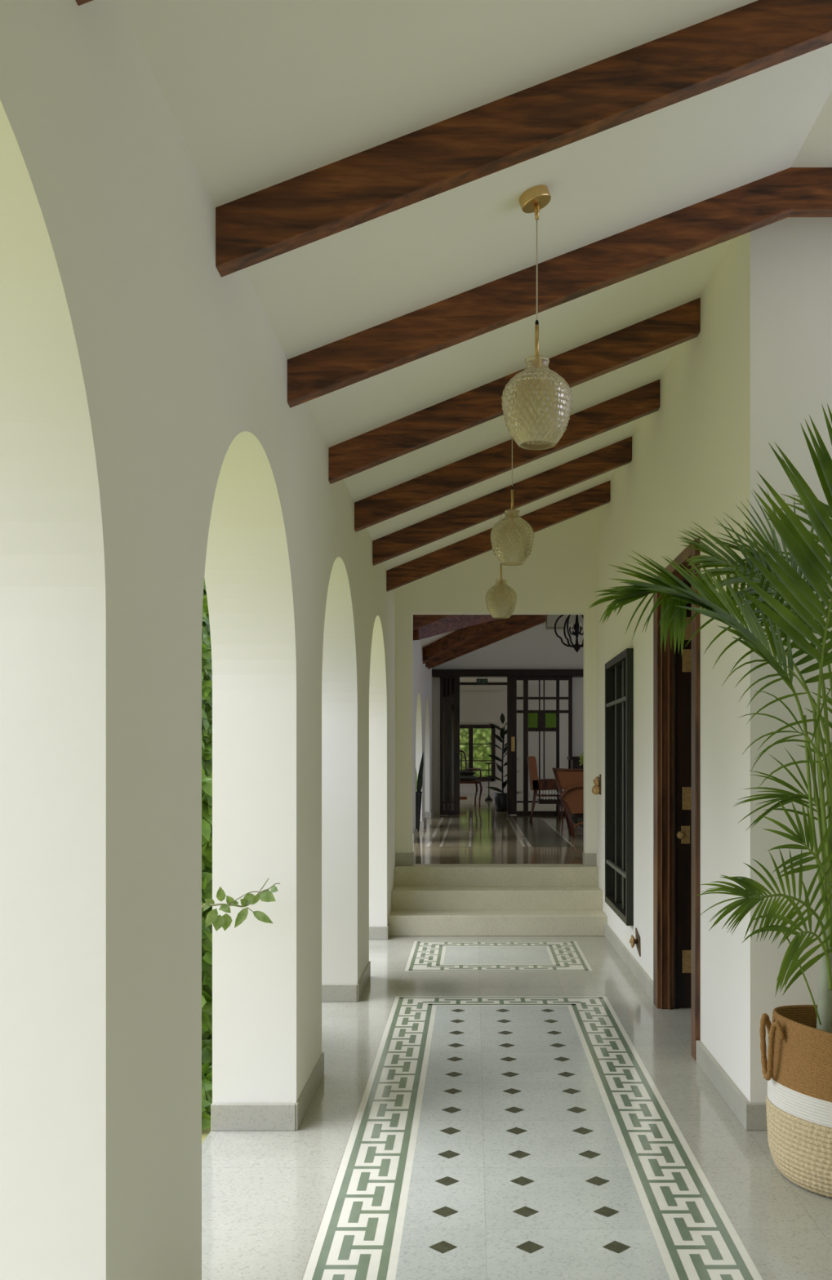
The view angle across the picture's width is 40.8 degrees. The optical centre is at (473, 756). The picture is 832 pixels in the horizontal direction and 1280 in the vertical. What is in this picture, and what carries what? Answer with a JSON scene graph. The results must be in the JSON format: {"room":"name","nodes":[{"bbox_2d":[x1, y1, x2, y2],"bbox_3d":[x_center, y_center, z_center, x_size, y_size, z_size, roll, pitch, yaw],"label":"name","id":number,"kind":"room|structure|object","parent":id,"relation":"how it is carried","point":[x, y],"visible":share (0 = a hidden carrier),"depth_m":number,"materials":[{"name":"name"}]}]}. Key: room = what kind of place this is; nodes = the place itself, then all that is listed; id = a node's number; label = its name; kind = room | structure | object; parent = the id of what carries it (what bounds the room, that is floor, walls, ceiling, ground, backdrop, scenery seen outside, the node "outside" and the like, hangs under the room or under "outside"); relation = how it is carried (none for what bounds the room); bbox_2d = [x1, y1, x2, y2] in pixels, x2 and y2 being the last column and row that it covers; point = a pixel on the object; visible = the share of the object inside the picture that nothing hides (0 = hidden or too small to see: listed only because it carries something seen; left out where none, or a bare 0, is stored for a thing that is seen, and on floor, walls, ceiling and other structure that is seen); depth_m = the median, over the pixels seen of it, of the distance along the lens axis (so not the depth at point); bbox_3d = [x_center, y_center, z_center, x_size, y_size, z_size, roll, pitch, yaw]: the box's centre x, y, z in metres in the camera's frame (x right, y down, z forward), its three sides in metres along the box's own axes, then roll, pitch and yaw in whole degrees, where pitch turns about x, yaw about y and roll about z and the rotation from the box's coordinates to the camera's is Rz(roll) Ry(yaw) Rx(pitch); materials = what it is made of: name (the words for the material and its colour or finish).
{"room":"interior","nodes":[
{"label":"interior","id":0,"kind":"room"},
{"bbox_2d":[0,0,431,1279],"bbox_3d":[-0.835,-0.022,7.000,0.320,2.870,22.000,0,0,0],"label":"wall","id":1,"kind":"structure","parent":0,"point":[153,446],"depth_m":2.30,"materials":[{"name":"white paint"}]},
{"bbox_2d":[210,1052,324,1130],"bbox_3d":[-0.831,1.363,4.593,0.328,0.100,0.753,0,0,0],"label":"baseboard","id":2,"kind":"structure","parent":1,"relation":"attached to","point":[224,1116],"depth_m":4.22,"materials":[{"name":"stone"}]},
{"bbox_2d":[321,960,370,1001],"bbox_3d":[-0.831,1.363,6.813,0.328,0.100,0.754,0,0,0],"label":"baseboard","id":3,"kind":"structure","parent":1,"relation":"attached to","point":[330,992],"depth_m":6.44,"materials":[{"name":"stone"}]},
{"bbox_2d":[368,924,389,939],"bbox_3d":[-0.831,1.363,8.714,0.328,0.100,0.163,0,0,0],"label":"baseboard","id":4,"kind":"structure","parent":1,"relation":"attached to","point":[375,932],"depth_m":8.63,"materials":[{"name":"stone"}]},
{"bbox_2d":[413,829,417,843],"bbox_3d":[-0.824,0.883,12.495,0.342,0.100,0.811,0,0,0],"label":"baseboard","id":5,"kind":"structure","parent":1,"relation":"attached to","point":[415,833],"depth_m":12.38,"materials":[{"name":"stone"}]},
{"bbox_2d":[419,817,426,828],"bbox_3d":[-0.824,0.883,14.895,0.342,0.100,0.811,0,0,0],"label":"baseboard","id":6,"kind":"structure","parent":1,"relation":"attached to","point":[422,824],"depth_m":14.49,"materials":[{"name":"stone"}]},
{"bbox_2d":[424,808,433,817],"bbox_3d":[-0.824,0.883,17.494,0.342,0.100,1.011,0,0,0],"label":"baseboard","id":7,"kind":"structure","parent":1,"relation":"attached to","point":[427,814],"depth_m":16.99,"materials":[{"name":"stone"}]},
{"bbox_2d":[118,0,831,667],"bbox_3d":[-0.029,-1.754,7.025,2.343,1.063,22.050,0,0,0],"label":"ceiling","id":8,"kind":"structure","parent":0,"point":[260,95],"depth_m":3.40,"materials":[{"name":"white paint"}]},
{"bbox_2d":[413,614,450,630],"bbox_3d":[0.182,-1.718,11.405,1.715,0.879,0.090,0,0,0],"label":"ceiling beam","id":9,"kind":"structure","parent":8,"relation":"attached to","point":[419,620],"depth_m":11.36,"materials":[{"name":"brown wood"}]},
{"bbox_2d":[413,614,512,640],"bbox_3d":[0.217,-1.718,13.246,0.090,0.880,2.673,0,0,40],"label":"ceiling beam","id":10,"kind":"structure","parent":8,"relation":"attached to","point":[452,622],"depth_m":12.58,"materials":[{"name":"brown wood"}]},
{"bbox_2d":[422,614,519,664],"bbox_3d":[0.151,-1.693,13.943,2.380,0.930,0.090,0,0,44],"label":"ceiling beam","id":11,"kind":"structure","parent":8,"relation":"attached to","point":[457,637],"depth_m":14.24,"materials":[{"name":"brown wood"}]},
{"bbox_2d":[427,617,545,669],"bbox_3d":[0.182,-1.718,16.255,1.715,0.879,0.090,0,0,0],"label":"ceiling beam","id":12,"kind":"structure","parent":8,"relation":"attached to","point":[541,620],"depth_m":16.21,"materials":[{"name":"brown wood"}]},
{"bbox_2d":[425,614,548,667],"bbox_3d":[0.172,-1.703,15.356,1.761,0.909,0.090,0,0,13],"label":"ceiling beam","id":13,"kind":"structure","parent":8,"relation":"attached to","point":[521,620],"depth_m":15.29,"materials":[{"name":"brown wood"}]},
{"bbox_2d":[386,480,610,591],"bbox_3d":[0.182,-1.710,8.635,1.735,0.863,0.070,0,0,0],"label":"ceiling beam","id":14,"kind":"structure","parent":8,"relation":"attached to","point":[594,497],"depth_m":8.60,"materials":[{"name":"brown wood"}]},
{"bbox_2d":[484,514,516,618],"bbox_3d":[0.190,-1.388,7.850,0.223,0.822,0.223,0,0,-10],"label":"pendant lamp","id":15,"kind":"object","parent":8,"relation":"hanging from","point":[500,599],"visible":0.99,"depth_m":7.78,"materials":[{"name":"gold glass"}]},
{"bbox_2d":[372,436,631,565],"bbox_3d":[0.182,-1.710,7.455,1.735,0.863,0.070,0,0,0],"label":"ceiling beam","id":16,"kind":"structure","parent":8,"relation":"attached to","point":[619,454],"depth_m":7.42,"materials":[{"name":"brown wood"}]},
{"bbox_2d":[354,379,659,532],"bbox_3d":[0.182,-1.710,6.333,1.735,0.863,0.070,0,0,0],"label":"ceiling beam","id":17,"kind":"structure","parent":8,"relation":"attached to","point":[641,402],"depth_m":6.30,"materials":[{"name":"brown wood"}]},
{"bbox_2d":[489,437,533,565],"bbox_3d":[0.193,-1.389,5.650,0.223,0.823,0.223,0,0,10],"label":"pendant lamp","id":18,"kind":"object","parent":8,"relation":"hanging from","point":[512,538],"visible":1,"depth_m":5.58,"materials":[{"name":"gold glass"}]},
{"bbox_2d":[328,297,700,484],"bbox_3d":[0.182,-1.710,5.215,1.735,0.863,0.070,0,0,0],"label":"ceiling beam","id":19,"kind":"structure","parent":8,"relation":"attached to","point":[680,324],"depth_m":5.18,"materials":[{"name":"brown wood"}]},
{"bbox_2d":[501,184,572,449],"bbox_3d":[0.197,-1.379,3.500,0.223,0.805,0.223,0,0,10],"label":"pendant lamp","id":20,"kind":"object","parent":8,"relation":"hanging from","point":[536,403],"visible":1,"depth_m":3.44,"materials":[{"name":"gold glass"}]},
{"bbox_2d":[459,681,506,791],"bbox_3d":[0.500,-0.477,28.000,9.400,2.820,0.200,0,0,0],"label":"wall","id":21,"kind":"structure","parent":0,"point":[496,784],"depth_m":27.90,"materials":[{"name":"beige paint"}]},
{"bbox_2d":[459,724,495,781],"bbox_3d":[-0.055,-0.102,27.902,1.170,1.410,0.115,0,0,0],"label":"window","id":22,"kind":"structure","parent":21,"relation":"in","point":[473,739],"depth_m":27.91,"materials":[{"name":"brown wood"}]},
{"bbox_2d":[459,691,502,722],"bbox_3d":[-0.247,-1.243,27.880,1.906,0.780,0.060,0,0,0],"label":"inlay","id":23,"kind":"structure","parent":21,"relation":"attached to","point":[474,706],"depth_m":27.87,"materials":[{"name":"beige paint"}]},
{"bbox_2d":[459,791,506,794],"bbox_3d":[0.500,0.898,27.885,9.000,0.070,0.030,0,0,0],"label":"baseboard","id":24,"kind":"structure","parent":21,"relation":"attached to","point":[460,793],"depth_m":27.87,"materials":[{"name":"stone"}]},
{"bbox_2d":[459,677,506,681],"bbox_3d":[0.500,-1.962,23.110,9.400,0.150,10.180,0,0,0],"label":"ceiling","id":25,"kind":"structure","parent":0,"point":[461,679],"depth_m":27.23,"materials":[{"name":"white paint"}]},
{"bbox_2d":[395,509,595,853],"bbox_3d":[2.263,-0.437,9.675,5.875,3.700,0.150,0,0,0],"label":"wall","id":26,"kind":"structure","parent":0,"point":[557,576],"depth_m":9.60,"materials":[{"name":"white paint"}]},
{"bbox_2d":[395,852,413,865],"bbox_3d":[-0.601,0.880,9.664,0.149,0.105,0.172,0,0,0],"label":"baseboard","id":27,"kind":"structure","parent":26,"relation":"attached to","point":[401,859],"depth_m":9.58,"materials":[{"name":"stone"}]},
{"bbox_2d":[388,794,607,936],"bbox_3d":[2.103,1.173,18.498,6.195,0.480,19.404,0,0,0],"label":"floor","id":28,"kind":"structure","parent":0,"point":[428,900],"depth_m":9.38,"materials":[{"name":"stone"}]},
{"bbox_2d":[415,751,423,831],"bbox_3d":[-0.753,0.427,14.003,0.233,1.012,0.197,0,0,0],"label":"snake plant","id":29,"kind":"object","parent":28,"relation":"on","point":[419,782],"visible":0.44,"depth_m":13.99,"materials":[{"name":"green plant"}]},
{"bbox_2d":[459,750,482,806],"bbox_3d":[-0.141,0.398,21.236,0.598,1.072,0.528,0,0,0],"label":"dining chair","id":30,"kind":"object","parent":28,"relation":"on","point":[476,782],"visible":0.49,"depth_m":21.08,"materials":[{"name":"brown wood"}]},
{"bbox_2d":[459,775,476,780],"bbox_3d":[-0.138,0.398,21.250,0.400,0.100,0.400,0,0,0],"label":"cushion","id":31,"kind":"object","parent":30,"relation":"on","point":[461,777],"visible":0.83,"depth_m":21.07,"materials":[{"name":"grey fabric"}]},
{"bbox_2d":[459,770,475,775],"bbox_3d":[-0.158,0.305,21.250,0.360,0.080,0.400,0,0,0],"label":"cushion","id":32,"kind":"object","parent":31,"relation":"on","point":[461,772],"visible":0.83,"depth_m":21.07,"materials":[{"name":"grey fabric"}]},
{"bbox_2d":[484,762,493,800],"bbox_3d":[0.318,0.527,24.000,0.180,0.812,0.180,0,0,0],"label":"stand","id":33,"kind":"object","parent":28,"relation":"on","point":[488,798],"visible":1,"depth_m":23.97,"materials":[{"name":"black metal"}]},
{"bbox_2d":[484,713,506,811],"bbox_3d":[0.509,0.080,19.317,0.618,1.706,0.619,0,0,-32],"label":"potted plant","id":34,"kind":"object","parent":28,"relation":"on","point":[500,798],"visible":0.86,"depth_m":19.29,"materials":[{"name":"green plant"}]},
{"bbox_2d":[426,817,583,846],"bbox_3d":[0.770,0.932,14.400,2.540,0.001,5.600,0,0,0],"label":"inlay","id":35,"kind":"structure","parent":28,"relation":"on","point":[541,831],"depth_m":13.82,"materials":[{"name":"stone"}]},
{"bbox_2d":[527,755,563,822],"bbox_3d":[1.033,0.462,16.220,0.501,0.948,0.480,0,0,0],"label":"dining chair","id":36,"kind":"object","parent":35,"relation":"on","point":[535,784],"visible":0.84,"depth_m":16.00,"materials":[{"name":"wood"}]},
{"bbox_2d":[551,768,583,837],"bbox_3d":[1.195,0.532,13.142,0.541,0.810,0.555,0,0,0],"label":"dining chair","id":37,"kind":"object","parent":35,"relation":"on","point":[571,780],"visible":0.63,"depth_m":12.95,"materials":[{"name":"leather"}]},
{"bbox_2d":[567,756,583,817],"bbox_3d":[2.277,0.462,17.200,1.646,0.942,0.500,0,0,0],"label":"chair","id":38,"kind":"object","parent":28,"relation":"on","point":[575,763],"visible":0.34,"depth_m":16.99,"materials":[{"name":"brown wood"}]},
{"bbox_3d":[-0.393,-0.185,17.935,0.259,2.216,0.030,0,0,0],"label":"sliding door","id":39,"kind":"structure","parent":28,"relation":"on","visible":0},
{"bbox_2d":[440,675,459,814],"bbox_3d":[-0.387,-0.182,17.880,0.316,2.222,0.040,0,0,0],"label":"sliding door","id":40,"kind":"structure","parent":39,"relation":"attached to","point":[449,685],"depth_m":17.86,"materials":[{"name":"brown wood"}]},
{"bbox_3d":[2.050,0.548,14.600,1.300,0.770,1.200,0,0,0],"label":"dining table","id":41,"kind":"object","parent":28,"relation":"on","visible":0},
{"bbox_2d":[578,751,583,767],"bbox_3d":[1.448,0.046,14.473,0.207,0.233,0.147,0,0,41],"label":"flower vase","id":42,"kind":"object","parent":41,"relation":"on","point":[581,757],"visible":0.41,"depth_m":14.47,"materials":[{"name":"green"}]},
{"bbox_2d":[431,624,583,814],"bbox_3d":[2.263,-0.702,18.075,5.875,3.270,0.150,0,0,0],"label":"wall","id":43,"kind":"structure","parent":0,"point":[536,647],"depth_m":18.00,"materials":[{"name":"white paint"}]},
{"bbox_2d":[476,677,487,684],"bbox_3d":[0.130,-1.236,18.098,0.182,0.121,0.024,0,0,0],"label":"exit sign","id":44,"kind":"object","parent":43,"relation":"hanging from","point":[478,681],"visible":1,"depth_m":18.09,"materials":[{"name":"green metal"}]},
{"bbox_2d":[459,682,506,684],"bbox_3d":[0.164,-1.192,18.175,0.804,0.040,0.030,0,0,0],"label":"rail","id":45,"kind":"object","parent":43,"relation":"attached to","point":[460,683],"visible":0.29,"depth_m":18.16,"materials":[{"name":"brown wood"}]},
{"bbox_2d":[431,669,583,676],"bbox_3d":[1.147,-1.347,17.919,3.705,0.110,0.157,0,0,0],"label":"sliding track","id":46,"kind":"object","parent":43,"relation":"attached to","point":[435,673],"visible":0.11,"depth_m":17.84,"materials":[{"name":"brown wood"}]},
{"bbox_2d":[506,676,572,815],"bbox_3d":[1.054,-0.177,17.925,1.044,2.231,0.060,0,0,0],"label":"sliding door","id":47,"kind":"structure","parent":46,"relation":"hanging from","point":[540,708],"depth_m":17.93,"materials":[{"name":"brown wood"}]},
{"bbox_2d":[201,936,831,1279],"bbox_3d":[2.002,1.473,2.450,5.995,0.120,12.900,0,0,0],"label":"floor","id":48,"kind":"structure","parent":0,"point":[265,1194],"depth_m":4.07,"materials":[{"name":"grey stone"}]},
{"bbox_2d":[404,941,592,971],"bbox_3d":[0.163,1.412,7.963,1.243,0.001,1.204,0,0,0],"label":"inlay","id":49,"kind":"structure","parent":48,"relation":"on","point":[424,956],"depth_m":7.91,"materials":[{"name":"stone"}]},
{"bbox_2d":[302,996,762,1279],"bbox_3d":[0.159,1.412,2.592,1.243,0.001,7.984,0,0,0],"label":"inlay","id":50,"kind":"structure","parent":48,"relation":"on","point":[506,1161],"depth_m":3.88,"materials":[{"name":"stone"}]},
{"bbox_2d":[759,1004,831,1197],"bbox_3d":[1.312,1.137,3.775,0.630,0.543,0.630,0,0,43],"label":"basket","id":51,"kind":"object","parent":48,"relation":"on","point":[797,1069],"visible":0.98,"depth_m":3.62,"materials":[{"name":"wicker"}]},
{"bbox_2d":[588,403,831,1032],"bbox_3d":[1.267,-0.079,3.665,1.803,2.264,1.089,0,0,0],"label":"areca palm","id":52,"kind":"object","parent":51,"relation":"in","point":[791,620],"visible":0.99,"depth_m":3.64,"materials":[{"name":"plant"}]},
{"bbox_2d":[540,614,583,624],"bbox_3d":[3.125,-2.207,13.825,4.150,0.150,8.450,0,0,0],"label":"ceiling","id":53,"kind":"structure","parent":0,"point":[572,618],"depth_m":17.38,"materials":[{"name":"white paint"}]},
{"bbox_2d":[546,614,567,629],"bbox_3d":[1.205,-2.017,16.350,0.290,0.260,0.300,0,0,0],"label":"inlay","id":54,"kind":"structure","parent":53,"relation":"attached to","point":[550,619],"depth_m":16.20,"materials":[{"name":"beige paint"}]},
{"bbox_2d":[554,614,583,652],"bbox_3d":[1.290,-1.722,14.000,0.572,0.830,0.498,0,0,0],"label":"chandelier","id":55,"kind":"object","parent":53,"relation":"hanging from","point":[576,628],"visible":0.62,"depth_m":13.98,"materials":[{"name":"black metal"}]},
{"bbox_2d":[595,217,802,1102],"bbox_3d":[1.150,-0.397,6.997,0.200,3.620,5.505,0,0,0],"label":"wall","id":56,"kind":"structure","parent":0,"point":[731,390],"depth_m":4.61,"materials":[{"name":"white paint"}]},
{"bbox_2d":[582,852,596,865],"bbox_3d":[0.999,0.880,9.664,0.103,0.105,0.172,0,0,0],"label":"baseboard","id":57,"kind":"structure","parent":56,"relation":"attached to","point":[588,859],"depth_m":9.58,"materials":[{"name":"stone"}]},
{"bbox_2d":[591,773,600,795],"bbox_3d":[1.013,0.228,9.250,0.078,0.170,0.076,0,0,0],"label":"wall hook","id":58,"kind":"object","parent":56,"relation":"attached to","point":[596,789],"visible":1,"depth_m":9.23,"materials":[{"name":"gold metal"}]},
{"bbox_2d":[604,648,633,925],"bbox_3d":[1.048,0.198,7.971,0.085,1.830,1.229,0,0,0],"label":"window","id":59,"kind":"structure","parent":56,"relation":"in","point":[619,671],"depth_m":8.11,"materials":[{"name":"black metal"}]},
{"bbox_2d":[604,923,653,1002],"bbox_3d":[1.039,1.363,7.605,0.022,0.100,2.390,0,0,0],"label":"baseboard","id":60,"kind":"structure","parent":56,"relation":"attached to","point":[637,971],"depth_m":7.33,"materials":[{"name":"stone"}]},
{"bbox_2d":[629,927,640,956],"bbox_3d":[1.022,1.180,7.125,0.059,0.154,0.189,0,0,0],"label":"door stop","id":61,"kind":"object","parent":56,"relation":"attached to","point":[632,940],"visible":1,"depth_m":7.10,"materials":[{"name":"gold metal"}]},
{"bbox_2d":[653,537,700,1061],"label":"door","id":62,"kind":"structure","parent":56,"relation":"in","point":[677,677],"depth_m":6.26,"materials":[{"name":"brown wood"}]},
{"bbox_2d":[696,1040,750,1127],"bbox_3d":[1.039,1.363,4.710,0.022,0.100,0.930,0,0,0],"label":"baseboard","id":63,"kind":"structure","parent":56,"relation":"attached to","point":[732,1095],"depth_m":4.64,"materials":[{"name":"stone"}]},
{"bbox_2d":[791,91,831,167],"bbox_3d":[1.897,-2.204,0.120,1.507,0.150,8.240,0,0,0],"label":"ceiling","id":64,"kind":"structure","parent":0,"point":[815,151],"depth_m":3.88,"materials":[{"name":"white paint"}]},
{"bbox_2d":[75,0,93,5],"bbox_3d":[0.917,-1.710,1.873,3.205,0.863,0.070,0,0,0],"label":"ceiling beam","id":65,"kind":"structure","parent":64,"relation":"attached to","point":[79,2],"depth_m":1.90,"materials":[{"name":"brown wood"}]},
{"bbox_2d":[215,0,831,277],"bbox_3d":[0.917,-1.710,2.951,3.205,0.863,0.070,0,0,0],"label":"ceiling beam","id":66,"kind":"structure","parent":64,"relation":"attached to","point":[298,211],"depth_m":2.92,"materials":[{"name":"brown wood"}]},
{"bbox_2d":[287,167,831,408],"bbox_3d":[0.917,-1.710,4.068,3.205,0.863,0.070,0,0,0],"label":"ceiling beam","id":67,"kind":"structure","parent":64,"relation":"attached to","point":[791,192],"depth_m":4.03,"materials":[{"name":"brown wood"}]},
{"bbox_2d":[802,217,831,1004],"bbox_3d":[3.125,-0.397,4.332,3.750,3.620,0.175,0,0,0],"label":"wall","id":68,"kind":"structure","parent":0,"point":[816,231],"depth_m":4.25,"materials":[{"name":"white paint"}]},
{"bbox_2d":[744,1102,767,1130],"bbox_3d":[1.764,1.363,4.233,1.472,0.100,0.022,0,0,0],"label":"baseboard","id":69,"kind":"structure","parent":68,"relation":"attached to","point":[755,1113],"depth_m":4.22,"materials":[{"name":"stone"}]},
{"label":"outside","id":70,"kind":"structure","parent":0,"visible":0},
{"bbox_2d":[201,1127,210,1142],"bbox_3d":[-15.498,1.523,20.000,29.003,0.100,80.000,0,0,0],"label":"ground","id":71,"kind":"structure","parent":70,"point":[205,1132],"depth_m":4.37,"materials":[{"name":"green plant"}]},
{"bbox_2d":[201,1062,212,1129],"bbox_3d":[-1.275,1.407,4.538,0.520,0.258,0.464,0,0,0],"label":"ground cover","id":72,"kind":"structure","parent":71,"relation":"on","point":[206,1081],"depth_m":4.51,"materials":[{"name":"green plant"}]},
{"bbox_2d":[201,765,212,1075],"bbox_3d":[-1.373,0.786,5.241,0.697,1.592,1.128,0,0,0],"label":"shrub","id":73,"kind":"object","parent":71,"relation":"on","point":[206,782],"visible":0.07,"depth_m":4.84,"materials":[{"name":"green plant"}]},
{"bbox_2d":[201,578,212,777],"bbox_3d":[-3.680,-0.760,15.237,1.563,4.804,4.905,0,0,0],"label":"hedge","id":74,"kind":"object","parent":71,"relation":"on","point":[206,669],"visible":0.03,"depth_m":13.10,"materials":[{"name":"green plant"}]},
{"bbox_2d":[201,878,279,930],"bbox_3d":[-1.016,0.953,4.103,0.597,1.023,0.187,0,0,23],"label":"leafy branch","id":75,"kind":"object","parent":71,"relation":"on","point":[224,921],"visible":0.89,"depth_m":4.02,"materials":[{"name":"green plant"}]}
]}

